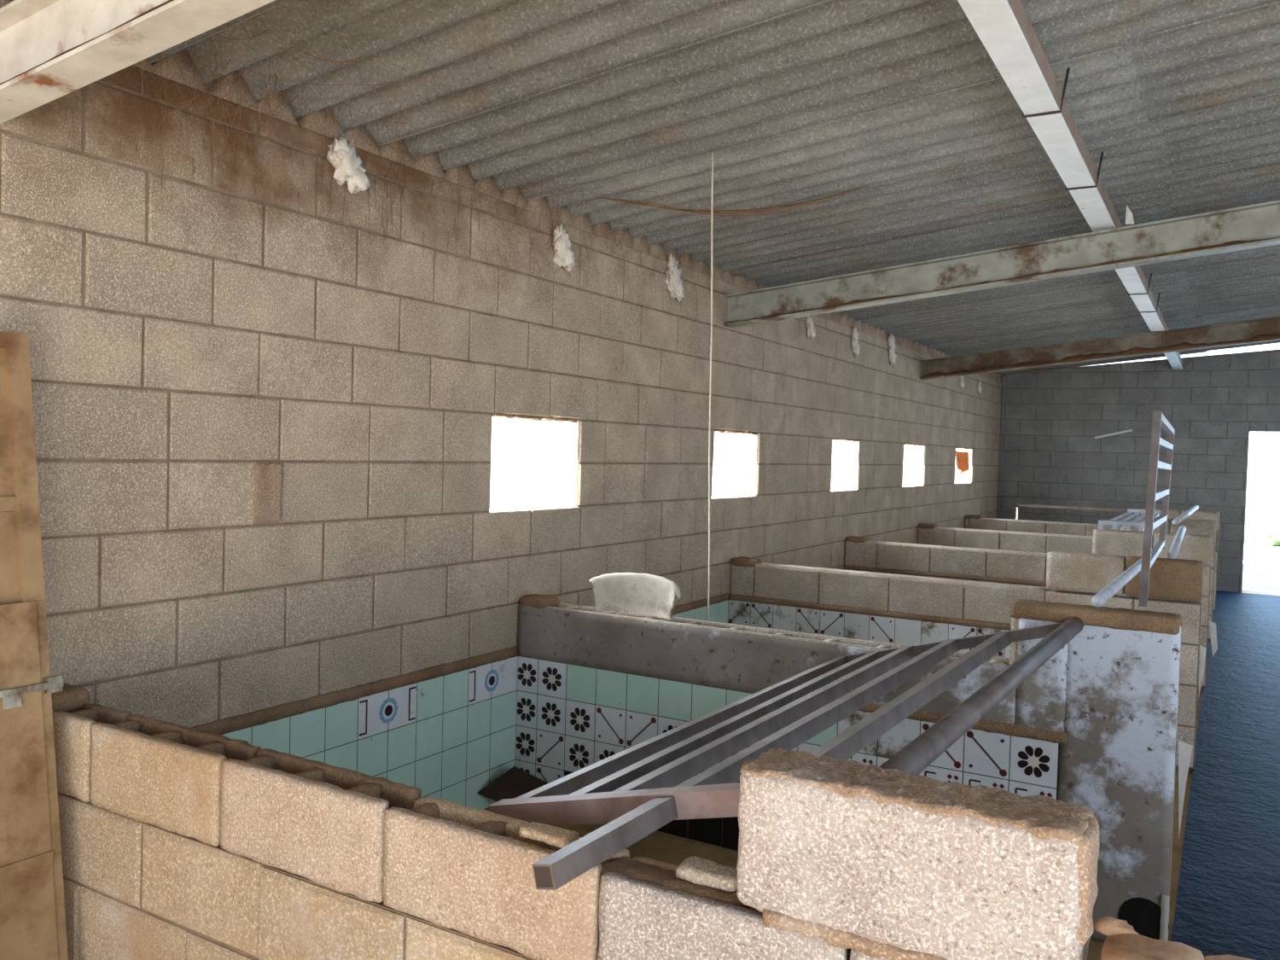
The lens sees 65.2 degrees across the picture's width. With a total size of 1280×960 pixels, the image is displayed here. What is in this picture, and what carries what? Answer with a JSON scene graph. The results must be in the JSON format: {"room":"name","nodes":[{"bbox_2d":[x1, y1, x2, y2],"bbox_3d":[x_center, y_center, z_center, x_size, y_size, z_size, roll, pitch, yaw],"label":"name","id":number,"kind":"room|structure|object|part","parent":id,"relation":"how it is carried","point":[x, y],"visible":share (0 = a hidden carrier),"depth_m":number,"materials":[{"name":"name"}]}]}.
{"room":"livestock barn","nodes":[
{"label":"livestock barn","id":0,"kind":"room"},
{"bbox_2d":[0,64,1001,727],"bbox_3d":[0.391,0.111,5.936,0.165,2.563,16.620,3,2,30],"label":"wall","id":1,"kind":"structure","parent":0,"point":[264,466],"depth_m":3.44,"materials":[{"name":"concrete"}]},
{"bbox_2d":[0,0,274,123],"bbox_3d":[0.823,-1.119,0.963,5.547,0.735,0.100,3,2,30],"label":"roof beam","id":2,"kind":"structure","parent":1,"relation":"attached to","point":[50,49],"depth_m":2.15,"materials":[{"name":"paint"}]},
{"bbox_2d":[326,133,371,194],"bbox_3d":[-0.978,-1.055,3.358,0.058,0.182,0.184,3,2,30],"label":"lump","id":3,"kind":"object","parent":1,"relation":"attached to","point":[349,168],"visible":0.99,"depth_m":3.33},
{"bbox_2d":[218,656,517,809],"bbox_3d":[-1.027,1.063,3.453,0.011,0.603,1.934,3,2,30],"label":"wall tiling","id":4,"kind":"structure","parent":1,"relation":"attached to","point":[449,737],"depth_m":3.80,"materials":[{"name":"tile"}]},
{"bbox_2d":[189,593,729,735],"bbox_3d":[-0.486,0.730,4.351,0.022,0.050,4.035,3,2,30],"label":"trim","id":5,"kind":"structure","parent":1,"relation":"attached to","point":[235,723],"depth_m":3.51,"materials":[{"name":"brown wood"}]},
{"bbox_2d":[0,0,1000,383],"bbox_3d":[1.193,-1.266,7.174,0.119,0.196,13.600,3,2,30],"label":"trim","id":6,"kind":"structure","parent":1,"relation":"on","point":[363,141],"depth_m":3.85,"materials":[{"name":"brown concrete"}]},
{"bbox_2d":[552,223,575,272],"bbox_3d":[-0.340,-1.034,4.448,0.065,0.207,0.176,3,2,30],"label":"lump","id":7,"kind":"object","parent":1,"relation":"attached to","point":[564,256],"visible":0.98,"depth_m":4.42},
{"bbox_2d":[665,252,684,302],"bbox_3d":[0.187,-1.077,5.335,0.059,0.250,0.179,3,2,30],"label":"lump","id":8,"kind":"object","parent":1,"relation":"attached to","point":[675,282],"visible":0.96,"depth_m":5.30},
{"bbox_2d":[672,599,728,622],"bbox_3d":[0.041,1.040,5.266,0.010,0.603,1.911,3,2,30],"label":"wall tiling","id":9,"kind":"structure","parent":1,"relation":"attached to","point":[718,612],"depth_m":5.88,"materials":[{"name":"tile"}]},
{"bbox_2d":[492,413,971,449],"bbox_3d":[1.631,-0.321,7.909,0.050,0.039,8.841,3,2,30],"label":"trim","id":10,"kind":"structure","parent":1,"relation":"attached to","point":[536,418],"depth_m":4.54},
{"bbox_2d":[805,315,815,339],"bbox_3d":[1.198,-1.075,7.054,0.058,0.177,0.132,3,2,30],"label":"lump","id":11,"kind":"object","parent":1,"relation":"attached to","point":[811,330],"visible":0.97,"depth_m":7.03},
{"bbox_2d":[850,325,860,357],"bbox_3d":[1.697,-1.091,7.900,0.059,0.249,0.142,3,2,30],"label":"lump","id":12,"kind":"object","parent":1,"relation":"attached to","point":[855,346],"visible":1,"depth_m":7.87,"materials":[{"name":"white"}]},
{"bbox_2d":[888,331,896,367],"bbox_3d":[2.201,-1.138,8.750,0.061,0.302,0.170,3,2,30],"label":"lump","id":13,"kind":"object","parent":1,"relation":"attached to","point":[892,356],"visible":1,"depth_m":8.72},
{"bbox_2d":[959,375,964,388],"bbox_3d":[3.539,-1.094,11.022,0.060,0.168,0.133,3,2,30],"label":"lump","id":14,"kind":"object","parent":1,"relation":"attached to","point":[961,377],"visible":0.88,"depth_m":11.00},
{"bbox_2d":[955,451,969,474],"bbox_3d":[3.680,-0.193,11.434,0.051,0.263,0.600,3,2,30],"label":"rag","id":15,"kind":"object","parent":1,"relation":"hanging from","point":[962,457],"visible":0.98,"depth_m":11.49,"materials":[{"name":"orange fabric"}]},
{"bbox_2d":[976,378,982,394],"bbox_3d":[3.998,-1.107,11.799,0.058,0.180,0.142,3,2,30],"label":"lump","id":16,"kind":"object","parent":1,"relation":"attached to","point":[979,382],"visible":1,"depth_m":11.77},
{"bbox_2d":[723,199,1279,327],"bbox_3d":[2.915,-1.166,4.512,5.547,0.735,0.100,3,2,30],"label":"roof beam","id":17,"kind":"structure","parent":1,"relation":"attached to","point":[1256,225],"depth_m":5.08,"materials":[{"name":"grey paint"}]},
{"bbox_2d":[1125,205,1134,224],"bbox_3d":[2.318,-1.255,4.732,0.040,0.090,0.010,2,2,15],"label":"shard","id":18,"kind":"object","parent":17,"relation":"on","point":[1129,218],"visible":1,"depth_m":4.73,"materials":[{"name":"white"}]},
{"bbox_2d":[919,316,1279,379],"bbox_3d":[5.110,-1.228,8.232,5.547,0.735,0.100,3,2,30],"label":"roof beam","id":19,"kind":"structure","parent":1,"relation":"attached to","point":[1266,329],"depth_m":8.80,"materials":[{"name":"paint"}]},
{"bbox_2d":[957,0,1183,369],"bbox_3d":[2.362,-1.292,5.034,0.144,0.141,16.100,3,2,30],"label":"cable tray","id":20,"kind":"structure","parent":19,"relation":"on","point":[1004,28],"depth_m":3.31,"materials":[{"name":"metal"}]},
{"bbox_2d":[11,0,1279,375],"bbox_3d":[2.802,-1.457,4.319,5.970,0.840,17.200,3,2,30],"label":"ceiling","id":21,"kind":"structure","parent":0,"point":[793,101],"depth_m":3.60,"materials":[{"name":"grey metal"}]},
{"bbox_2d":[71,13,867,319],"bbox_3d":[-0.108,-1.073,4.020,2.487,0.682,3.451,2,2,5],"label":"cobweb","id":22,"kind":"object","parent":21,"relation":"hanging from","point":[720,213],"visible":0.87,"depth_m":3.32},
{"bbox_2d":[707,152,713,622],"bbox_3d":[0.273,-0.347,3.869,0.058,1.808,0.010,0,2,-44],"label":"hanging cord","id":23,"kind":"object","parent":21,"relation":"hanging from","point":[712,153],"visible":1,"depth_m":3.87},
{"bbox_2d":[483,590,1279,959],"bbox_3d":[2.661,1.457,4.383,5.750,0.090,17.020,3,2,30],"label":"floor","id":24,"kind":"structure","parent":0,"point":[1224,892],"depth_m":4.22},
{"bbox_2d":[477,766,547,801],"bbox_3d":[-0.510,1.270,4.126,0.320,0.183,0.016,1,2,-18],"label":"board","id":25,"kind":"object","parent":24,"relation":"on","point":[514,782],"visible":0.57,"depth_m":4.11,"materials":[{"name":"brown wood"}]},
{"bbox_2d":[51,682,1099,959],"bbox_3d":[-0.486,0.907,1.934,2.471,1.040,0.138,3,2,30],"label":"wall","id":26,"kind":"structure","parent":24,"relation":"on","point":[177,842],"depth_m":1.74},
{"bbox_2d":[0,331,68,959],"bbox_3d":[-1.633,0.515,1.933,0.270,1.705,1.000,3,2,30],"label":"metal door","id":27,"kind":"structure","parent":26,"relation":"in","point":[32,917],"depth_m":2.29,"materials":[{"name":"brown metal"}]},
{"bbox_3d":[-1.640,0.515,1.927,0.256,1.704,0.882,3,2,30],"label":"cross rail","id":28,"kind":"part","parent":27,"relation":"part of","materials":[{"name":"brown metal"}]},
{"bbox_3d":[-1.638,0.520,1.931,0.223,1.650,0.890,3,2,30],"label":"panel","id":29,"kind":"part","parent":27,"relation":"part of","materials":[{"name":"brown metal"}]},
{"bbox_2d":[518,821,579,848],"bbox_3d":[-0.158,0.615,1.735,0.106,0.021,0.047,3,2,30],"label":"chunk","id":30,"kind":"object","parent":26,"relation":"on","point":[560,837],"visible":0.94,"depth_m":1.72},
{"bbox_2d":[674,857,736,891],"bbox_3d":[0.113,0.628,1.596,0.108,0.025,0.054,3,2,30],"label":"chunk","id":31,"kind":"object","parent":26,"relation":"on","point":[718,876],"visible":0.92,"depth_m":1.58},
{"bbox_2d":[488,616,1083,890],"bbox_3d":[0.449,0.571,2.446,0.817,0.294,2.201,3,2,33],"label":"gate","id":32,"kind":"object","parent":26,"relation":"on","point":[632,790],"visible":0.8,"depth_m":2.23,"materials":[{"name":"metal"}]},
{"bbox_3d":[0.224,0.662,2.790,0.046,0.078,1.762,3,2,34],"label":"rail","id":33,"kind":"part","parent":32,"relation":"part of","materials":[{"name":"metal"}]},
{"bbox_3d":[0.333,0.634,2.725,0.046,0.071,1.760,3,2,33],"label":"rail","id":34,"kind":"part","parent":32,"relation":"part of","materials":[{"name":"metal"}]},
{"bbox_3d":[0.448,0.576,2.424,0.152,0.082,2.160,3,2,30],"label":"rail","id":35,"kind":"part","parent":32,"relation":"part of","materials":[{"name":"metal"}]},
{"bbox_3d":[0.427,0.608,2.669,0.046,0.082,1.762,3,2,34],"label":"rail","id":36,"kind":"part","parent":32,"relation":"part of","materials":[{"name":"metal"}]},
{"bbox_3d":[0.703,0.536,2.505,0.046,0.075,1.760,3,2,33],"label":"rail","id":37,"kind":"part","parent":32,"relation":"part of","materials":[{"name":"metal"}]},
{"bbox_3d":[0.878,0.483,2.398,0.052,0.092,1.775,3,2,33],"label":"rail","id":38,"kind":"part","parent":32,"relation":"part of","materials":[{"name":"metal"}]},
{"bbox_2d":[514,593,1182,942],"bbox_3d":[0.573,0.885,3.707,2.494,1.038,0.147,3,2,30],"label":"wall","id":39,"kind":"structure","parent":24,"relation":"on","point":[1095,726],"depth_m":3.32,"materials":[{"name":"tile"}]},
{"bbox_2d":[589,572,681,620],"bbox_3d":[-0.013,0.464,4.065,0.435,0.170,0.064,3,2,30],"label":"sink","id":40,"kind":"object","parent":39,"relation":"on","point":[644,594],"visible":1,"depth_m":4.08,"materials":[{"name":"white ceramic"}]},
{"bbox_3d":[0.397,1.094,3.746,2.161,0.603,0.009,3,2,30],"label":"tile panel","id":41,"kind":"part","parent":39,"relation":"part of","materials":[{"name":"tile"}]},
{"bbox_2d":[1091,549,1162,606],"bbox_3d":[2.039,0.370,4.126,0.040,0.044,2.230,3,2,32],"label":"tube","id":42,"kind":"object","parent":39,"relation":"on","point":[1105,594],"visible":0.74,"depth_m":3.49,"materials":[{"name":"metal"}]},
{"bbox_2d":[1138,410,1175,607],"bbox_3d":[1.950,0.082,3.757,0.043,0.613,1.474,3,2,29],"label":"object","id":43,"kind":"object","parent":39,"relation":"on","point":[1149,555],"visible":1,"depth_m":3.13,"materials":[{"name":"grey metal"}]},
{"bbox_3d":[1.593,0.091,3.125,0.041,0.613,0.023,3,2,30],"label":"post","id":44,"kind":"part","parent":43,"relation":"part of","materials":[{"name":"metal"}]},
{"bbox_3d":[2.308,0.039,4.386,0.043,0.526,0.023,3,2,30],"label":"post","id":45,"kind":"part","parent":43,"relation":"part of","materials":[{"name":"metal"}]},
{"bbox_2d":[1178,739,1192,833],"bbox_3d":[1.651,0.944,3.041,0.038,0.300,0.014,3,2,30],"label":"wood slat","id":46,"kind":"object","parent":39,"relation":"attached to","point":[1184,749],"visible":1,"depth_m":3.04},
{"bbox_2d":[727,551,1203,773],"bbox_3d":[1.646,0.863,5.514,2.504,1.035,0.134,3,2,30],"label":"wall","id":47,"kind":"structure","parent":24,"relation":"on","point":[909,610],"depth_m":5.46,"materials":[{"name":"tile"}]},
{"bbox_3d":[1.414,1.068,5.584,2.047,0.603,0.009,3,2,30],"label":"tile panel","id":48,"kind":"part","parent":47,"relation":"part of","materials":[{"name":"tile"}]},
{"bbox_2d":[1198,645,1206,694],"bbox_3d":[2.719,0.930,4.843,0.027,0.260,0.014,3,2,30],"label":"wood slat","id":49,"kind":"object","parent":47,"relation":"attached to","point":[1202,650],"visible":1,"depth_m":4.84,"materials":[{"name":"white wood"}]},
{"bbox_2d":[843,529,1212,690],"bbox_3d":[2.721,0.838,7.331,2.517,1.036,0.134,3,2,30],"label":"wall","id":50,"kind":"structure","parent":24,"relation":"on","point":[960,563],"depth_m":7.33,"materials":[{"name":"brick"}]},
{"bbox_3d":[2.486,1.044,7.402,2.047,0.603,0.008,3,2,30],"label":"tile panel","id":51,"kind":"part","parent":50,"relation":"part of","materials":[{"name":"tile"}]},
{"bbox_2d":[1097,508,1160,531],"bbox_3d":[3.885,0.304,7.872,0.290,0.059,2.220,3,2,30],"label":"gate","id":52,"kind":"object","parent":50,"relation":"on","point":[1127,517],"visible":0.88,"depth_m":7.32,"materials":[{"name":"grey metal"}]},
{"bbox_2d":[1167,525,1186,558],"bbox_3d":[3.154,0.349,5.865,0.044,0.044,2.300,3,2,29],"label":"tube","id":53,"kind":"object","parent":50,"relation":"on","point":[1172,553],"visible":1,"depth_m":5.34,"materials":[{"name":"metal"}]},
{"bbox_2d":[1209,620,1217,657],"bbox_3d":[3.811,1.057,6.657,0.057,0.240,0.014,3,2,30],"label":"wood slat","id":54,"kind":"object","parent":50,"relation":"attached to","point":[1213,625],"visible":1,"depth_m":6.65,"materials":[{"name":"grey wood"}]},
{"bbox_2d":[917,517,1216,642],"bbox_3d":[3.806,0.814,9.164,2.520,1.036,0.134,3,2,30],"label":"wall","id":55,"kind":"structure","parent":24,"relation":"on","point":[932,534],"depth_m":9.22,"materials":[{"name":"brick"}]},
{"bbox_2d":[1013,503,1127,519],"bbox_3d":[5.346,0.810,11.719,1.854,0.978,0.036,3,2,30],"label":"pipe rail","id":56,"kind":"object","parent":24,"relation":"on","point":[1016,505],"visible":0.33,"depth_m":11.87,"materials":[{"name":"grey metal"}]},
{"bbox_3d":[4.564,0.781,12.179,0.039,0.965,0.036,3,2,30],"label":"post","id":57,"kind":"part","parent":56,"relation":"part of","materials":[{"name":"white metal"}]},
{"bbox_2d":[964,508,1219,610],"bbox_3d":[4.824,0.792,10.885,2.525,1.035,0.133,3,2,30],"label":"wall","id":58,"kind":"structure","parent":24,"relation":"on","point":[972,521],"depth_m":10.97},
{"bbox_2d":[1172,505,1198,525],"bbox_3d":[4.973,0.303,9.088,0.048,0.054,3.500,3,2,31],"label":"tube","id":59,"kind":"object","parent":58,"relation":"on","point":[1177,520],"visible":1,"depth_m":8.40,"materials":[{"name":"metal"}]},
{"bbox_2d":[1093,916,1262,959],"bbox_3d":[0.967,1.029,1.059,0.937,0.878,0.133,3,2,30],"label":"ledge","id":60,"kind":"object","parent":24,"relation":"on","point":[1124,942],"visible":1,"depth_m":1.26,"materials":[{"name":"beige stone"}]},
{"bbox_2d":[996,349,1279,593],"bbox_3d":[7.060,-0.149,11.728,5.750,3.111,0.142,3,2,30],"label":"wall","id":61,"kind":"structure","parent":0,"point":[1050,454],"depth_m":12.24,"materials":[{"name":"concrete"}]},
{"bbox_2d":[1094,429,1132,438],"bbox_3d":[5.840,-0.567,12.345,0.423,0.124,0.024,3,2,30],"label":"wooden lath","id":62,"kind":"object","parent":61,"relation":"attached to","point":[1130,430],"visible":1,"depth_m":12.34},
{"label":"outside","id":63,"kind":"structure","parent":0,"visible":0},
{"bbox_2d":[1241,509,1279,595],"bbox_3d":[14.390,1.234,22.750,25.000,0.120,26.220,3,2,30],"label":"yard","id":64,"kind":"structure","parent":63,"point":[1261,565],"depth_m":14.28,"materials":[{"name":"white"}]},
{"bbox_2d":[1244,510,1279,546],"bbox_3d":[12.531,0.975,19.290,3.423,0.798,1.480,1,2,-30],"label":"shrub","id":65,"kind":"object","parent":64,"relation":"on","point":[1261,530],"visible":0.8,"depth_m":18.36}
]}

